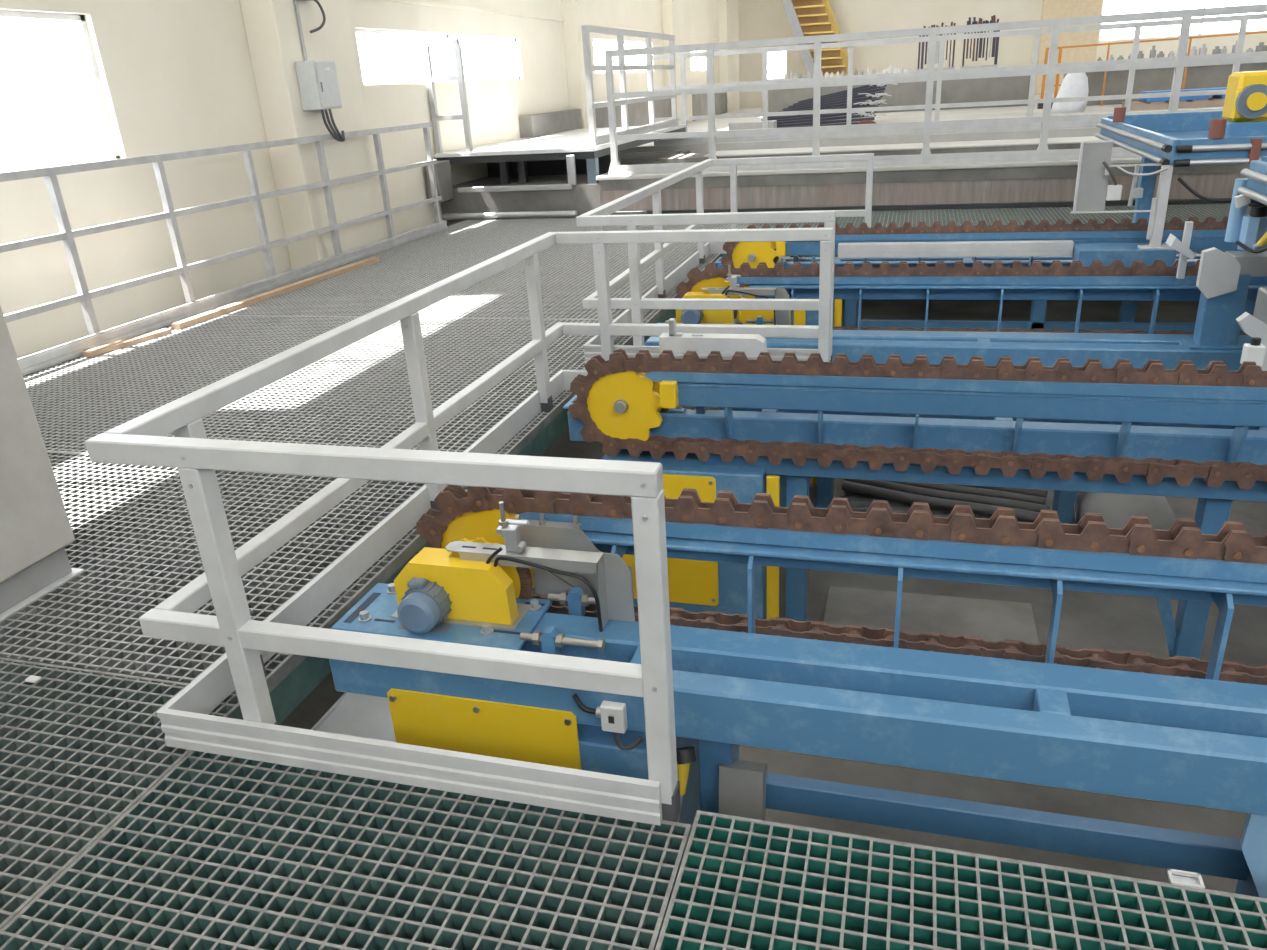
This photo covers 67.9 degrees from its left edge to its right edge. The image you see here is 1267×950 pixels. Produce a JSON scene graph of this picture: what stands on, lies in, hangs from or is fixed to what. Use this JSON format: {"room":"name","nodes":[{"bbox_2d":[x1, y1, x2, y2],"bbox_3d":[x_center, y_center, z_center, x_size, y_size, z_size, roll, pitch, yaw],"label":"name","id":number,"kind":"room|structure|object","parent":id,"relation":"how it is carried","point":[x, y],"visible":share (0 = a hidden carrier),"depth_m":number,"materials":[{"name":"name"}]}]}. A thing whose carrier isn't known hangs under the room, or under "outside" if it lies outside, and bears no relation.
{"room":"factory floor","nodes":[
{"label":"factory floor","id":0,"kind":"room"},
{"bbox_2d":[240,0,383,268],"bbox_3d":[-3.845,-6.302,10.164,0.400,10.200,1.500,3,24,16],"label":"column","id":1,"kind":"structure","parent":0,"point":[271,26],"depth_m":10.75,"materials":[{"name":"beige paint"}]},
{"bbox_2d":[294,0,307,60],"bbox_3d":[-3.740,-6.340,9.718,0.036,3.800,0.036,3,24,16],"label":"conduit","id":2,"kind":"object","parent":1,"relation":"attached to","point":[295,1],"visible":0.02,"depth_m":10.32,"materials":[{"name":"grey metal"}]},
{"bbox_2d":[306,0,325,32],"bbox_3d":[-3.573,-5.101,10.386,0.134,0.414,0.414,3,24,16],"label":"cable loop","id":3,"kind":"object","parent":1,"relation":"attached to","point":[316,1],"visible":1,"depth_m":10.51,"materials":[{"name":"black rubber"}]},
{"bbox_2d":[295,60,344,141],"bbox_3d":[-3.494,-4.191,10.592,0.276,0.858,0.420,3,24,16],"label":"electrical box","id":4,"kind":"object","parent":1,"relation":"attached to","point":[317,79],"visible":1,"depth_m":10.41,"materials":[{"name":"white plastic"}]},
{"bbox_2d":[0,0,719,358],"bbox_3d":[-2.333,-8.840,16.016,0.150,10.200,45.800,3,24,16],"label":"wall","id":5,"kind":"structure","parent":0,"point":[175,75],"depth_m":9.60,"materials":[{"name":"beige paint"}]},
{"bbox_2d":[0,10,119,172],"bbox_3d":[-5.264,-2.787,6.920,0.050,1.220,3.500,3,24,16],"label":"window","id":6,"kind":"structure","parent":5,"relation":"in","point":[87,46],"depth_m":8.28,"materials":[{"name":"white plastic"}]},
{"bbox_2d":[355,28,519,85],"bbox_3d":[-2.874,-6.477,14.635,0.050,0.690,5.550,3,24,16],"label":"window","id":7,"kind":"structure","parent":5,"relation":"in","point":[358,30],"depth_m":14.56,"materials":[{"name":"white plastic"}]},
{"bbox_2d":[383,0,719,39],"bbox_3d":[-1.108,-9.560,19.859,0.040,0.070,37.800,3,24,16],"label":"trim","id":8,"kind":"structure","parent":5,"relation":"attached to","point":[418,2],"depth_m":16.40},
{"bbox_2d":[593,39,646,73],"bbox_3d":[-0.255,-10.273,23.140,0.050,0.720,5.200,3,24,16],"label":"window","id":9,"kind":"structure","parent":5,"relation":"in","point":[595,40],"depth_m":22.63,"materials":[{"name":"white plastic"}]},
{"bbox_2d":[518,92,726,137],"bbox_3d":[0.967,-10.287,26.670,0.250,0.770,21.500,3,24,16],"label":"baseboard","id":10,"kind":"structure","parent":5,"relation":"attached to","point":[541,124],"depth_m":21.05,"materials":[{"name":"grey paint"}]},
{"bbox_2d":[691,51,705,71],"bbox_3d":[2.052,-13.519,30.650,0.050,0.700,2.600,3,24,16],"label":"window","id":11,"kind":"structure","parent":5,"relation":"in","point":[695,51],"depth_m":30.75,"materials":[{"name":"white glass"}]},
{"bbox_2d":[441,150,689,226],"bbox_3d":[-0.869,-4.704,17.009,2.580,1.650,6.040,3,24,16],"label":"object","id":12,"kind":"structure","parent":0,"point":[583,197],"depth_m":14.22,"materials":[{"name":"metal"}]},
{"bbox_2d":[434,124,686,219],"bbox_3d":[-0.969,-5.442,16.570,2.535,0.950,6.200,3,24,16],"label":"deck","id":13,"kind":"object","parent":12,"relation":"on","point":[570,153],"visible":0.93,"depth_m":14.19,"materials":[{"name":"grey metal"}]},
{"bbox_2d":[425,160,453,202],"bbox_3d":[-2.901,-4.393,14.080,0.200,0.560,0.450,3,24,16],"label":"box","id":14,"kind":"object","parent":13,"relation":"attached to","point":[442,169],"visible":0.64,"depth_m":13.98,"materials":[{"name":"grey metal"}]},
{"bbox_2d":[422,39,472,152],"bbox_3d":[-2.731,-5.557,13.854,0.575,1.540,0.075,3,24,16],"label":"guard rail","id":15,"kind":"object","parent":13,"relation":"on","point":[460,77],"visible":1,"depth_m":13.79,"materials":[{"name":"white metal"}]},
{"bbox_2d":[581,25,678,145],"bbox_3d":[0.076,-6.523,15.692,0.096,1.590,5.250,3,24,16],"label":"guard rail","id":16,"kind":"object","parent":13,"relation":"on","point":[595,140],"visible":0.94,"depth_m":15.00,"materials":[{"name":"white metal"}]},
{"bbox_2d":[561,0,595,128],"bbox_3d":[-1.222,-10.099,18.866,0.300,10.200,0.800,3,24,16],"label":"column","id":17,"kind":"structure","parent":0,"point":[575,14],"depth_m":19.16,"materials":[{"name":"beige paint"}]},
{"bbox_2d":[0,203,1266,949],"bbox_3d":[1.006,-0.686,6.222,11.521,0.057,15.052,3,24,16],"label":"floor","id":18,"kind":"structure","parent":0,"point":[204,855],"depth_m":2.64,"materials":[{"name":"grey metal"}]},
{"bbox_2d":[25,675,40,682],"bbox_3d":[-2.075,0.706,3.253,0.045,0.012,0.030,3,24,16],"label":"paper scrap","id":19,"kind":"object","parent":18,"relation":"on","point":[33,679],"visible":1,"depth_m":3.25,"materials":[{"name":"white paper"}]},
{"bbox_2d":[0,305,83,621],"bbox_3d":[-3.057,-0.246,2.961,0.890,2.100,1.755,3,24,16],"label":"tall cabinet","id":20,"kind":"object","parent":18,"relation":"on","point":[35,528],"visible":1,"depth_m":3.72,"materials":[{"name":"white metal"}]},
{"bbox_2d":[82,328,171,356],"bbox_3d":[-4.230,-1.113,7.883,0.100,0.036,0.781,7,25,24],"label":"wooden offcut","id":21,"kind":"object","parent":18,"relation":"on","point":[157,333],"visible":1,"depth_m":7.83,"materials":[{"name":"brown wood"}]},
{"bbox_2d":[0,122,446,375],"bbox_3d":[-4.309,-1.945,8.071,0.084,1.435,11.600,3,24,16],"label":"guard rail","id":22,"kind":"object","parent":18,"relation":"on","point":[29,364],"visible":0.94,"depth_m":8.76,"materials":[{"name":"white metal"}]},
{"bbox_2d":[171,257,379,328],"bbox_3d":[-3.549,-1.938,9.739,0.090,0.048,3.252,4,24,18],"label":"wooden plank","id":23,"kind":"object","parent":18,"relation":"on","point":[228,308],"visible":1,"depth_m":9.38,"materials":[{"name":"brown wood"}]},
{"bbox_2d":[85,227,832,825],"bbox_3d":[-0.158,-0.263,4.046,1.686,1.011,3.589,3,24,16],"label":"guard rail","id":24,"kind":"object","parent":18,"relation":"on","point":[186,723],"visible":0.91,"depth_m":2.63,"materials":[{"name":"white metal"}]},
{"bbox_2d":[576,153,873,362],"bbox_3d":[1.050,-2.010,8.050,1.732,1.011,4.304,3,24,16],"label":"guard rail","id":25,"kind":"object","parent":18,"relation":"on","point":[637,305],"visible":0.75,"depth_m":6.40,"materials":[{"name":"white metal"}]},
{"bbox_2d":[610,198,1254,214],"bbox_3d":[4.054,-3.569,12.525,9.400,0.059,0.066,3,24,16],"label":"trim","id":26,"kind":"structure","parent":18,"relation":"on","point":[1197,200],"depth_m":12.53,"materials":[{"name":"metal"}]},
{"bbox_2d":[1166,868,1204,888],"bbox_3d":[1.292,0.958,2.207,0.070,0.036,0.044,3,24,16],"label":"clip","id":27,"kind":"object","parent":18,"relation":"attached to","point":[1173,879],"visible":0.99,"depth_m":2.21,"materials":[{"name":"white plastic"}]},
{"bbox_2d":[661,0,692,123],"bbox_3d":[1.191,-13.527,26.716,0.300,10.200,2.200,3,24,16],"label":"column","id":28,"kind":"structure","parent":0,"point":[675,13],"depth_m":26.78,"materials":[{"name":"beige paint"}]},
{"bbox_2d":[718,0,739,112],"bbox_3d":[3.442,-16.724,34.038,0.300,10.200,2.400,3,24,16],"label":"column","id":29,"kind":"structure","parent":0,"point":[728,15],"depth_m":33.88,"materials":[{"name":"beige paint"}]},
{"bbox_2d":[219,299,1266,949],"bbox_3d":[8.120,-3.468,15.148,21.600,0.200,46.400,3,24,16],"label":"floor","id":30,"kind":"structure","parent":0,"point":[1112,622],"depth_m":5.15,"materials":[{"name":"concrete"}]},
{"bbox_2d":[242,264,740,724],"bbox_3d":[1.071,-0.120,6.420,11.440,1.143,15.000,3,24,16],"label":"joist","id":31,"kind":"object","parent":30,"relation":"on","point":[310,672],"depth_m":3.46,"materials":[{"name":"grey metal"}]},
{"bbox_2d":[311,485,1266,949],"bbox_3d":[1.785,1.026,2.759,6.018,1.770,0.753,3,24,16],"label":"conveyor","id":32,"kind":"object","parent":30,"relation":"on","point":[1192,731],"visible":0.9,"depth_m":2.88,"materials":[{"name":"metal"}]},
{"bbox_2d":[311,692,431,943],"bbox_3d":[-0.924,1.324,3.538,0.410,0.905,0.420,3,24,16],"label":"drip tray","id":33,"kind":"object","parent":32,"relation":"on","point":[358,715],"depth_m":3.45,"materials":[{"name":"grey metal"}]},
{"bbox_2d":[496,501,528,552],"bbox_3d":[-0.397,0.165,3.048,0.100,0.161,0.075,3,24,16],"label":"switch","id":34,"kind":"object","parent":32,"relation":"attached to","point":[508,529],"depth_m":3.04,"materials":[{"name":"metal"}]},
{"bbox_2d":[563,318,1266,659],"bbox_3d":[2.446,0.186,4.581,5.820,1.840,0.615,3,24,16],"label":"conveyor","id":35,"kind":"object","parent":30,"relation":"on","point":[737,424],"visible":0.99,"depth_m":4.55,"materials":[{"name":"metal"}]},
{"bbox_2d":[668,318,703,335],"bbox_3d":[0.275,-0.769,4.908,0.180,0.088,0.040,3,24,16],"label":"switch","id":36,"kind":"object","parent":35,"relation":"attached to","point":[672,321],"depth_m":4.91,"materials":[{"name":"white plastic"}]},
{"bbox_2d":[822,586,1039,643],"bbox_3d":[1.686,0.839,5.403,1.160,0.090,0.480,3,24,16],"label":"concrete plinth","id":37,"kind":"object","parent":30,"relation":"on","point":[988,620],"visible":0.58,"depth_m":5.38,"materials":[{"name":"grey concrete"}]},
{"bbox_2d":[645,260,1266,523],"bbox_3d":[2.965,-0.514,6.271,5.821,1.770,0.775,3,24,16],"label":"conveyor","id":38,"kind":"object","parent":30,"relation":"on","point":[1156,282],"visible":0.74,"depth_m":6.29,"materials":[{"name":"metal"}]},
{"bbox_2d":[726,265,740,288],"bbox_3d":[0.701,-1.395,6.620,0.100,0.161,0.075,3,24,16],"label":"switch","id":39,"kind":"object","parent":38,"relation":"attached to","point":[731,278],"depth_m":6.61,"materials":[{"name":"metal"}]},
{"bbox_2d":[1166,156,1266,370],"bbox_3d":[4.396,-1.001,4.786,2.660,1.130,1.901,3,24,16],"label":"machine","id":40,"kind":"object","parent":38,"relation":"on","point":[1223,279],"visible":0.99,"depth_m":5.50,"materials":[{"name":"blue metal"}]},
{"bbox_2d":[714,216,1266,331],"bbox_3d":[3.537,-1.314,8.139,5.821,1.741,1.009,3,24,16],"label":"conveyor","id":41,"kind":"object","parent":30,"relation":"on","point":[1106,242],"visible":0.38,"depth_m":8.04,"materials":[{"name":"metal"}]},
{"bbox_2d":[1075,491,1175,529],"bbox_3d":[3.297,0.174,6.330,0.562,0.420,0.670,3,24,16],"label":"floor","id":42,"kind":"structure","parent":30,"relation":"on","point":[1115,509],"depth_m":6.11,"materials":[{"name":"grey concrete"}]},
{"bbox_2d":[1070,71,1266,321],"bbox_3d":[5.317,-2.129,8.481,3.020,2.780,3.314,3,24,16],"label":"machine","id":43,"kind":"object","parent":30,"relation":"on","point":[1236,134],"visible":0.93,"depth_m":7.34,"materials":[{"name":"blue metal"}]},
{"bbox_3d":[2.130,0.325,6.573,1.325,0.075,0.114,3,24,16],"label":"hose","id":44,"kind":"object","parent":30,"relation":"on","visible":0},
{"bbox_2d":[851,507,951,513],"bbox_3d":[2.107,0.254,6.527,1.351,0.075,0.113,-2,23,4],"label":"hose","id":45,"kind":"object","parent":44,"relation":"on","point":[863,509],"visible":0.07,"depth_m":6.51,"materials":[{"name":"black rubber"}]},
{"bbox_2d":[842,481,1039,522],"bbox_3d":[2.098,0.189,6.467,1.369,0.075,0.112,10,26,30],"label":"hose","id":46,"kind":"object","parent":45,"relation":"on","point":[933,502],"visible":0.77,"depth_m":6.46,"materials":[{"name":"black rubber"}]},
{"bbox_3d":[2.177,0.248,6.751,1.350,0.075,0.114,3,24,16],"label":"hose","id":47,"kind":"object","parent":30,"relation":"on","visible":0},
{"bbox_2d":[844,491,861,494],"bbox_3d":[2.216,0.128,6.812,1.351,0.075,0.113,-2,23,4],"label":"hose","id":48,"kind":"object","parent":47,"relation":"on","point":[845,492],"visible":0.02,"depth_m":6.84,"materials":[{"name":"black rubber"}]},
{"bbox_3d":[2.153,0.286,6.662,1.355,0.075,0.114,3,24,16],"label":"hose","id":49,"kind":"object","parent":30,"relation":"on","visible":0},
{"bbox_2d":[840,495,891,501],"bbox_3d":[2.185,0.171,6.716,1.385,0.075,0.113,-2,23,4],"label":"hose","id":50,"kind":"object","parent":49,"relation":"on","point":[850,498],"visible":0.07,"depth_m":6.74,"materials":[{"name":"black rubber"}]},
{"bbox_2d":[849,501,929,507],"bbox_3d":[2.167,0.214,6.615,1.399,0.075,0.113,-2,23,4],"label":"hose","id":51,"kind":"object","parent":49,"relation":"on","point":[854,504],"visible":0.11,"depth_m":6.64,"materials":[{"name":"black rubber"}]},
{"bbox_2d":[845,479,1049,511],"bbox_3d":[2.155,0.140,6.576,1.386,0.075,0.112,10,26,29],"label":"hose","id":52,"kind":"object","parent":51,"relation":"on","point":[1003,502],"visible":0.56,"depth_m":6.49,"materials":[{"name":"black rubber"}]},
{"bbox_3d":[2.094,0.363,6.487,1.297,0.075,0.114,3,24,16],"label":"hose","id":53,"kind":"object","parent":30,"relation":"on","visible":0},
{"bbox_2d":[933,514,1019,520],"bbox_3d":[2.098,0.298,6.424,1.336,0.075,0.113,-2,23,4],"label":"hose","id":54,"kind":"object","parent":53,"relation":"on","point":[934,515],"visible":0.05,"depth_m":6.37,"materials":[{"name":"black rubber"}]},
{"bbox_2d":[658,143,1118,163],"bbox_3d":[9.258,-4.205,14.278,18.420,1.700,5.750,3,24,16],"label":"floor","id":55,"kind":"structure","parent":0,"point":[696,157],"depth_m":15.58,"materials":[{"name":"metal"}]},
{"bbox_2d":[704,136,1103,156],"bbox_3d":[9.814,-5.278,14.517,17.600,0.030,1.000,3,24,16],"label":"kerb","id":56,"kind":"object","parent":55,"relation":"on","point":[1063,140],"visible":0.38,"depth_m":15.83,"materials":[{"name":"metal"}]},
{"bbox_2d":[620,93,1222,153],"bbox_3d":[11.536,-9.302,26.062,21.000,1.760,20.200,3,24,16],"label":"floor","id":57,"kind":"structure","parent":0,"point":[1013,111],"depth_m":19.02,"materials":[{"name":"concrete"}]},
{"bbox_2d":[729,120,776,129],"bbox_3d":[2.610,-7.583,20.600,1.000,0.280,0.400,3,24,16],"label":"block","id":58,"kind":"object","parent":57,"relation":"on","point":[770,123],"visible":0.54,"depth_m":20.42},
{"bbox_2d":[782,0,853,77],"bbox_3d":[6.730,-16.139,34.444,3.491,5.171,1.390,3,24,16],"label":"stair","id":59,"kind":"structure","parent":57,"relation":"on","point":[806,17],"depth_m":34.43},
{"bbox_2d":[777,122,869,127],"bbox_3d":[3.904,-7.921,21.427,3.001,0.120,0.190,3,24,15],"label":"bar","id":60,"kind":"object","parent":57,"relation":"on","point":[852,123],"visible":0.21,"depth_m":21.20,"materials":[{"name":"black metal"}]},
{"bbox_2d":[777,117,874,126],"bbox_3d":[4.012,-8.049,21.564,2.922,0.148,0.190,3,24,15],"label":"bar","id":61,"kind":"object","parent":60,"relation":"on","point":[867,118],"visible":0.57,"depth_m":21.37,"materials":[{"name":"metal"}]},
{"bbox_2d":[777,113,875,123],"bbox_3d":[4.121,-8.177,21.702,2.842,0.176,0.190,3,24,15],"label":"bar","id":62,"kind":"object","parent":61,"relation":"on","point":[852,116],"visible":0.64,"depth_m":21.54,"materials":[{"name":"metal"}]},
{"bbox_2d":[767,111,876,121],"bbox_3d":[4.229,-8.305,21.839,2.763,0.204,0.190,3,24,15],"label":"bar","id":63,"kind":"object","parent":62,"relation":"on","point":[835,114],"visible":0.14,"depth_m":21.73,"materials":[{"name":"black metal"}]},
{"bbox_2d":[761,105,878,120],"bbox_3d":[4.338,-8.433,21.977,2.684,0.232,0.190,3,24,15],"label":"bar","id":64,"kind":"object","parent":63,"relation":"on","point":[791,116],"visible":0.36,"depth_m":22.06,"materials":[{"name":"black metal"}]},
{"bbox_2d":[767,103,879,117],"bbox_3d":[4.447,-8.561,22.114,2.605,0.260,0.190,3,24,15],"label":"bar","id":65,"kind":"object","parent":64,"relation":"on","point":[858,105],"visible":0.5,"depth_m":21.88,"materials":[{"name":"metal"}]},
{"bbox_2d":[795,98,881,110],"bbox_3d":[4.555,-8.689,22.251,2.526,0.288,0.190,3,24,15],"label":"bar","id":66,"kind":"object","parent":65,"relation":"on","point":[878,99],"visible":0.57,"depth_m":22.07,"materials":[{"name":"black metal"}]},
{"bbox_2d":[777,95,882,111],"bbox_3d":[4.664,-8.817,22.389,2.446,0.316,0.190,3,24,15],"label":"bar","id":67,"kind":"object","parent":66,"relation":"on","point":[869,97],"visible":0.71,"depth_m":22.26,"materials":[{"name":"black metal"}]},
{"bbox_2d":[783,91,883,109],"bbox_3d":[4.772,-8.945,22.526,2.367,0.344,0.190,3,24,15],"label":"bar","id":68,"kind":"object","parent":67,"relation":"on","point":[873,93],"visible":0.64,"depth_m":22.42,"materials":[{"name":"black metal"}]},
{"bbox_2d":[788,87,885,107],"bbox_3d":[4.881,-9.073,22.664,2.288,0.371,0.190,3,24,15],"label":"bar","id":69,"kind":"object","parent":68,"relation":"on","point":[883,88],"visible":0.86,"depth_m":22.53,"materials":[{"name":"black metal"}]},
{"bbox_2d":[793,85,886,104],"bbox_3d":[4.989,-9.201,22.801,2.209,0.399,0.190,3,24,15],"label":"bar","id":70,"kind":"object","parent":69,"relation":"on","point":[873,87],"visible":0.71,"depth_m":22.68,"materials":[{"name":"metal"}]},
{"bbox_2d":[798,84,876,102],"bbox_3d":[5.098,-9.330,22.938,2.130,0.427,0.190,3,24,15],"label":"bar","id":71,"kind":"object","parent":70,"relation":"on","point":[865,86],"visible":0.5,"depth_m":22.86,"materials":[{"name":"metal"}]},
{"bbox_2d":[869,83,897,86],"bbox_3d":[5.917,-9.247,22.276,0.650,0.104,0.086,3,24,16],"label":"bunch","id":72,"kind":"object","parent":69,"relation":"on","point":[880,85],"visible":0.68,"depth_m":22.28,"materials":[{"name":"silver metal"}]},
{"bbox_2d":[858,93,891,96],"bbox_3d":[5.607,-8.829,21.876,0.761,0.114,0.097,3,24,16],"label":"bunch","id":73,"kind":"object","parent":66,"relation":"on","point":[878,94],"visible":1,"depth_m":21.86,"materials":[{"name":"silver metal"}]},
{"bbox_2d":[853,100,886,104],"bbox_3d":[5.428,-8.540,21.591,0.750,0.112,0.070,3,24,16],"label":"bunch","id":74,"kind":"object","parent":64,"relation":"on","point":[879,101],"visible":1,"depth_m":21.57,"materials":[{"name":"silver metal"}]},
{"bbox_2d":[852,111,886,116],"bbox_3d":[5.272,-8.114,21.160,0.822,0.116,0.074,3,24,16],"label":"bunch","id":75,"kind":"object","parent":61,"relation":"on","point":[862,113],"visible":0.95,"depth_m":21.15,"materials":[{"name":"silver metal"}]},
{"bbox_2d":[858,120,876,123],"bbox_3d":[4.891,-7.337,19.768,0.419,0.211,0.120,3,24,16],"label":"coil","id":76,"kind":"object","parent":57,"relation":"on","point":[863,121],"visible":0.34,"depth_m":19.74,"materials":[{"name":"metal"}]},
{"bbox_2d":[768,65,1030,112],"bbox_3d":[7.723,-11.250,27.642,7.500,1.040,1.780,3,24,16],"label":"wall","id":77,"kind":"structure","parent":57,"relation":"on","point":[1014,87],"depth_m":26.63,"materials":[{"name":"grey concrete"}]},
{"bbox_2d":[916,22,955,70],"bbox_3d":[8.724,-12.319,27.082,1.070,1.248,0.200,3,24,16],"label":"rack","id":78,"kind":"object","parent":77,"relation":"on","point":[952,24],"visible":0.5,"depth_m":27.11,"materials":[{"name":"grey metal"}]},
{"bbox_2d":[960,15,999,68],"bbox_3d":[9.869,-12.297,26.740,1.000,1.343,0.200,3,24,16],"label":"rack","id":79,"kind":"object","parent":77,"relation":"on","point":[993,18],"visible":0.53,"depth_m":26.75,"materials":[{"name":"grey metal"}]},
{"bbox_2d":[652,13,1266,145],"bbox_3d":[6.721,-7.171,17.186,13.200,1.690,0.096,3,24,16],"label":"guard rail","id":80,"kind":"object","parent":57,"relation":"on","point":[1030,101],"visible":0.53,"depth_m":17.46,"materials":[{"name":"white metal"}]},
{"bbox_2d":[1051,72,1088,112],"bbox_3d":[10.129,-8.883,21.784,0.745,0.920,0.585,3,24,16],"label":"bundle","id":81,"kind":"object","parent":57,"relation":"on","point":[1073,84],"visible":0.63,"depth_m":21.63,"materials":[{"name":"fabric"}]},
{"bbox_2d":[1037,31,1266,108],"bbox_3d":[13.297,-9.962,23.135,6.100,1.512,0.300,3,24,16],"label":"frame","id":82,"kind":"object","parent":57,"relation":"on","point":[1039,105],"visible":0.57,"depth_m":23.38,"materials":[{"name":"paint"}]},
{"bbox_2d":[1063,62,1266,105],"bbox_3d":[16.326,-10.174,23.868,9.900,1.000,2.200,3,24,16],"label":"ledge","id":83,"kind":"object","parent":57,"relation":"on","point":[1211,76],"visible":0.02,"depth_m":23.78,"materials":[{"name":"grey concrete"}]},
{"bbox_2d":[1137,51,1143,58],"bbox_3d":[13.041,-10.793,24.234,0.181,0.225,0.181,3,24,16],"label":"jar","id":84,"kind":"object","parent":83,"relation":"on","point":[1140,55],"visible":0.71,"depth_m":24.17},
{"bbox_2d":[1149,46,1155,57],"bbox_3d":[13.196,-10.725,23.912,0.142,0.329,0.142,3,24,16],"label":"jar","id":85,"kind":"object","parent":83,"relation":"on","point":[1153,51],"visible":0.8,"depth_m":23.87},
{"bbox_2d":[1157,51,1164,57],"bbox_3d":[13.505,-10.752,24.119,0.175,0.186,0.175,3,24,16],"label":"jar","id":86,"kind":"object","parent":83,"relation":"on","point":[1160,54],"visible":0.8,"depth_m":24.06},
{"bbox_2d":[1168,51,1174,56],"bbox_3d":[13.728,-10.723,24.028,0.142,0.178,0.142,3,24,16],"label":"jar","id":87,"kind":"object","parent":83,"relation":"on","point":[1171,54],"visible":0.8,"depth_m":23.98,"materials":[{"name":"silver metal"}]},
{"bbox_2d":[1189,46,1197,55],"bbox_3d":[14.179,-10.721,23.856,0.192,0.255,0.192,3,24,16],"label":"jar","id":88,"kind":"object","parent":83,"relation":"on","point":[1193,51],"visible":0.73,"depth_m":23.79,"materials":[{"name":"silver metal"}]},
{"bbox_2d":[1198,44,1206,54],"bbox_3d":[14.431,-10.761,23.857,0.186,0.300,0.186,3,24,16],"label":"jar","id":89,"kind":"object","parent":83,"relation":"on","point":[1202,51],"visible":0.8,"depth_m":23.80,"materials":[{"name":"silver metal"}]},
{"bbox_2d":[1212,46,1220,53],"bbox_3d":[14.582,-10.598,23.539,0.185,0.228,0.185,3,24,16],"label":"jar","id":90,"kind":"object","parent":83,"relation":"on","point":[1216,50],"visible":0.8,"depth_m":23.48,"materials":[{"name":"grey"}]},
{"bbox_2d":[1221,46,1226,53],"bbox_3d":[14.892,-10.697,23.735,0.122,0.224,0.122,3,24,16],"label":"jar","id":91,"kind":"object","parent":83,"relation":"on","point":[1224,50],"visible":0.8,"depth_m":23.70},
{"bbox_2d":[1232,41,1236,52],"bbox_3d":[15.074,-10.665,23.499,0.216,0.326,0.216,3,24,16],"label":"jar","id":92,"kind":"object","parent":83,"relation":"on","point":[1235,45],"visible":0.29,"depth_m":23.47,"materials":[{"name":"grey"}]},
{"bbox_2d":[1255,42,1265,51],"bbox_3d":[15.504,-10.560,23.274,0.206,0.257,0.206,3,24,16],"label":"jar","id":93,"kind":"object","parent":83,"relation":"on","point":[1261,47],"visible":0.8,"depth_m":23.21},
{"bbox_2d":[1121,98,1224,110],"bbox_3d":[12.403,-8.370,21.214,2.400,0.160,0.920,3,24,16],"label":"pallet","id":94,"kind":"object","parent":57,"relation":"on","point":[1211,102],"visible":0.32,"depth_m":20.92,"materials":[{"name":"beige wood"}]},
{"bbox_2d":[1139,87,1226,101],"bbox_3d":[12.537,-8.533,21.102,2.000,0.209,0.800,3,24,16],"label":"crate","id":95,"kind":"object","parent":94,"relation":"on","point":[1222,96],"visible":0.48,"depth_m":20.89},
{"bbox_2d":[600,173,1245,210],"bbox_3d":[8.441,-3.044,11.618,18.420,1.700,0.280,3,24,16],"label":"wall","id":96,"kind":"structure","parent":0,"point":[1206,185],"depth_m":12.59,"materials":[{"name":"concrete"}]},
{"bbox_2d":[596,157,1141,179],"bbox_3d":[8.428,-3.935,11.466,18.460,0.060,0.770,3,24,16],"label":"kerb","id":97,"kind":"object","parent":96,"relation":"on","point":[605,176],"visible":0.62,"depth_m":12.56,"materials":[{"name":"metal"}]},
{"bbox_2d":[605,4,1266,174],"bbox_3d":[4.784,-4.840,11.941,10.820,1.650,0.096,3,24,16],"label":"guard rail","id":98,"kind":"object","parent":97,"relation":"on","point":[1042,153],"visible":0.88,"depth_m":12.23,"materials":[{"name":"white metal"}]},
{"bbox_2d":[598,163,1249,190],"bbox_3d":[8.353,-3.701,11.192,18.430,0.150,0.014,3,24,16],"label":"trim","id":99,"kind":"structure","parent":96,"relation":"attached to","point":[1043,172],"depth_m":12.52,"materials":[{"name":"metal"}]},
{"bbox_2d":[738,0,1266,108],"bbox_3d":[14.079,-17.137,33.478,21.600,10.200,0.300,3,24,16],"label":"wall","id":100,"kind":"structure","parent":0,"point":[758,19],"depth_m":34.76,"materials":[{"name":"beige paint"}]},
{"bbox_2d":[767,51,786,79],"bbox_3d":[5.555,-15.998,36.653,0.880,1.110,0.050,3,24,16],"label":"window","id":101,"kind":"structure","parent":100,"relation":"in","point":[786,51],"depth_m":36.67,"materials":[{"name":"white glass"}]},
{"bbox_2d":[1099,0,1266,41],"bbox_3d":[19.553,-16.642,32.068,6.460,3.040,0.050,3,24,16],"label":"window","id":102,"kind":"structure","parent":100,"relation":"in","point":[1199,34],"depth_m":32.68,"materials":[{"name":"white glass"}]},
{"bbox_2d":[1034,0,1102,93],"bbox_3d":[15.339,-16.925,32.787,1.900,10.200,0.400,3,24,16],"label":"column","id":103,"kind":"structure","parent":0,"point":[1051,9],"depth_m":33.14,"materials":[{"name":"beige paint"}]},
{"bbox_3d":[2.259,0.036,7.028,1.343,0.075,0.375,3,24,16],"label":"hose","id":104,"kind":"object","parent":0,"visible":0},
{"bbox_2d":[889,481,1045,504],"bbox_3d":[2.175,0.089,6.695,1.398,0.075,0.112,10,26,29],"label":"hose","id":105,"kind":"object","parent":104,"relation":"on","point":[943,487],"visible":0.4,"depth_m":6.53,"materials":[{"name":"black rubber"}]},
{"bbox_3d":[2.309,-0.005,7.119,1.336,0.075,0.375,3,24,16],"label":"hose","id":106,"kind":"object","parent":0,"visible":0},
{"bbox_2d":[950,484,1047,498],"bbox_3d":[2.227,0.040,6.805,1.410,0.075,0.112,10,26,29],"label":"hose","id":107,"kind":"object","parent":106,"relation":"on","point":[1034,492],"visible":0.17,"depth_m":6.53,"materials":[{"name":"rubber"}]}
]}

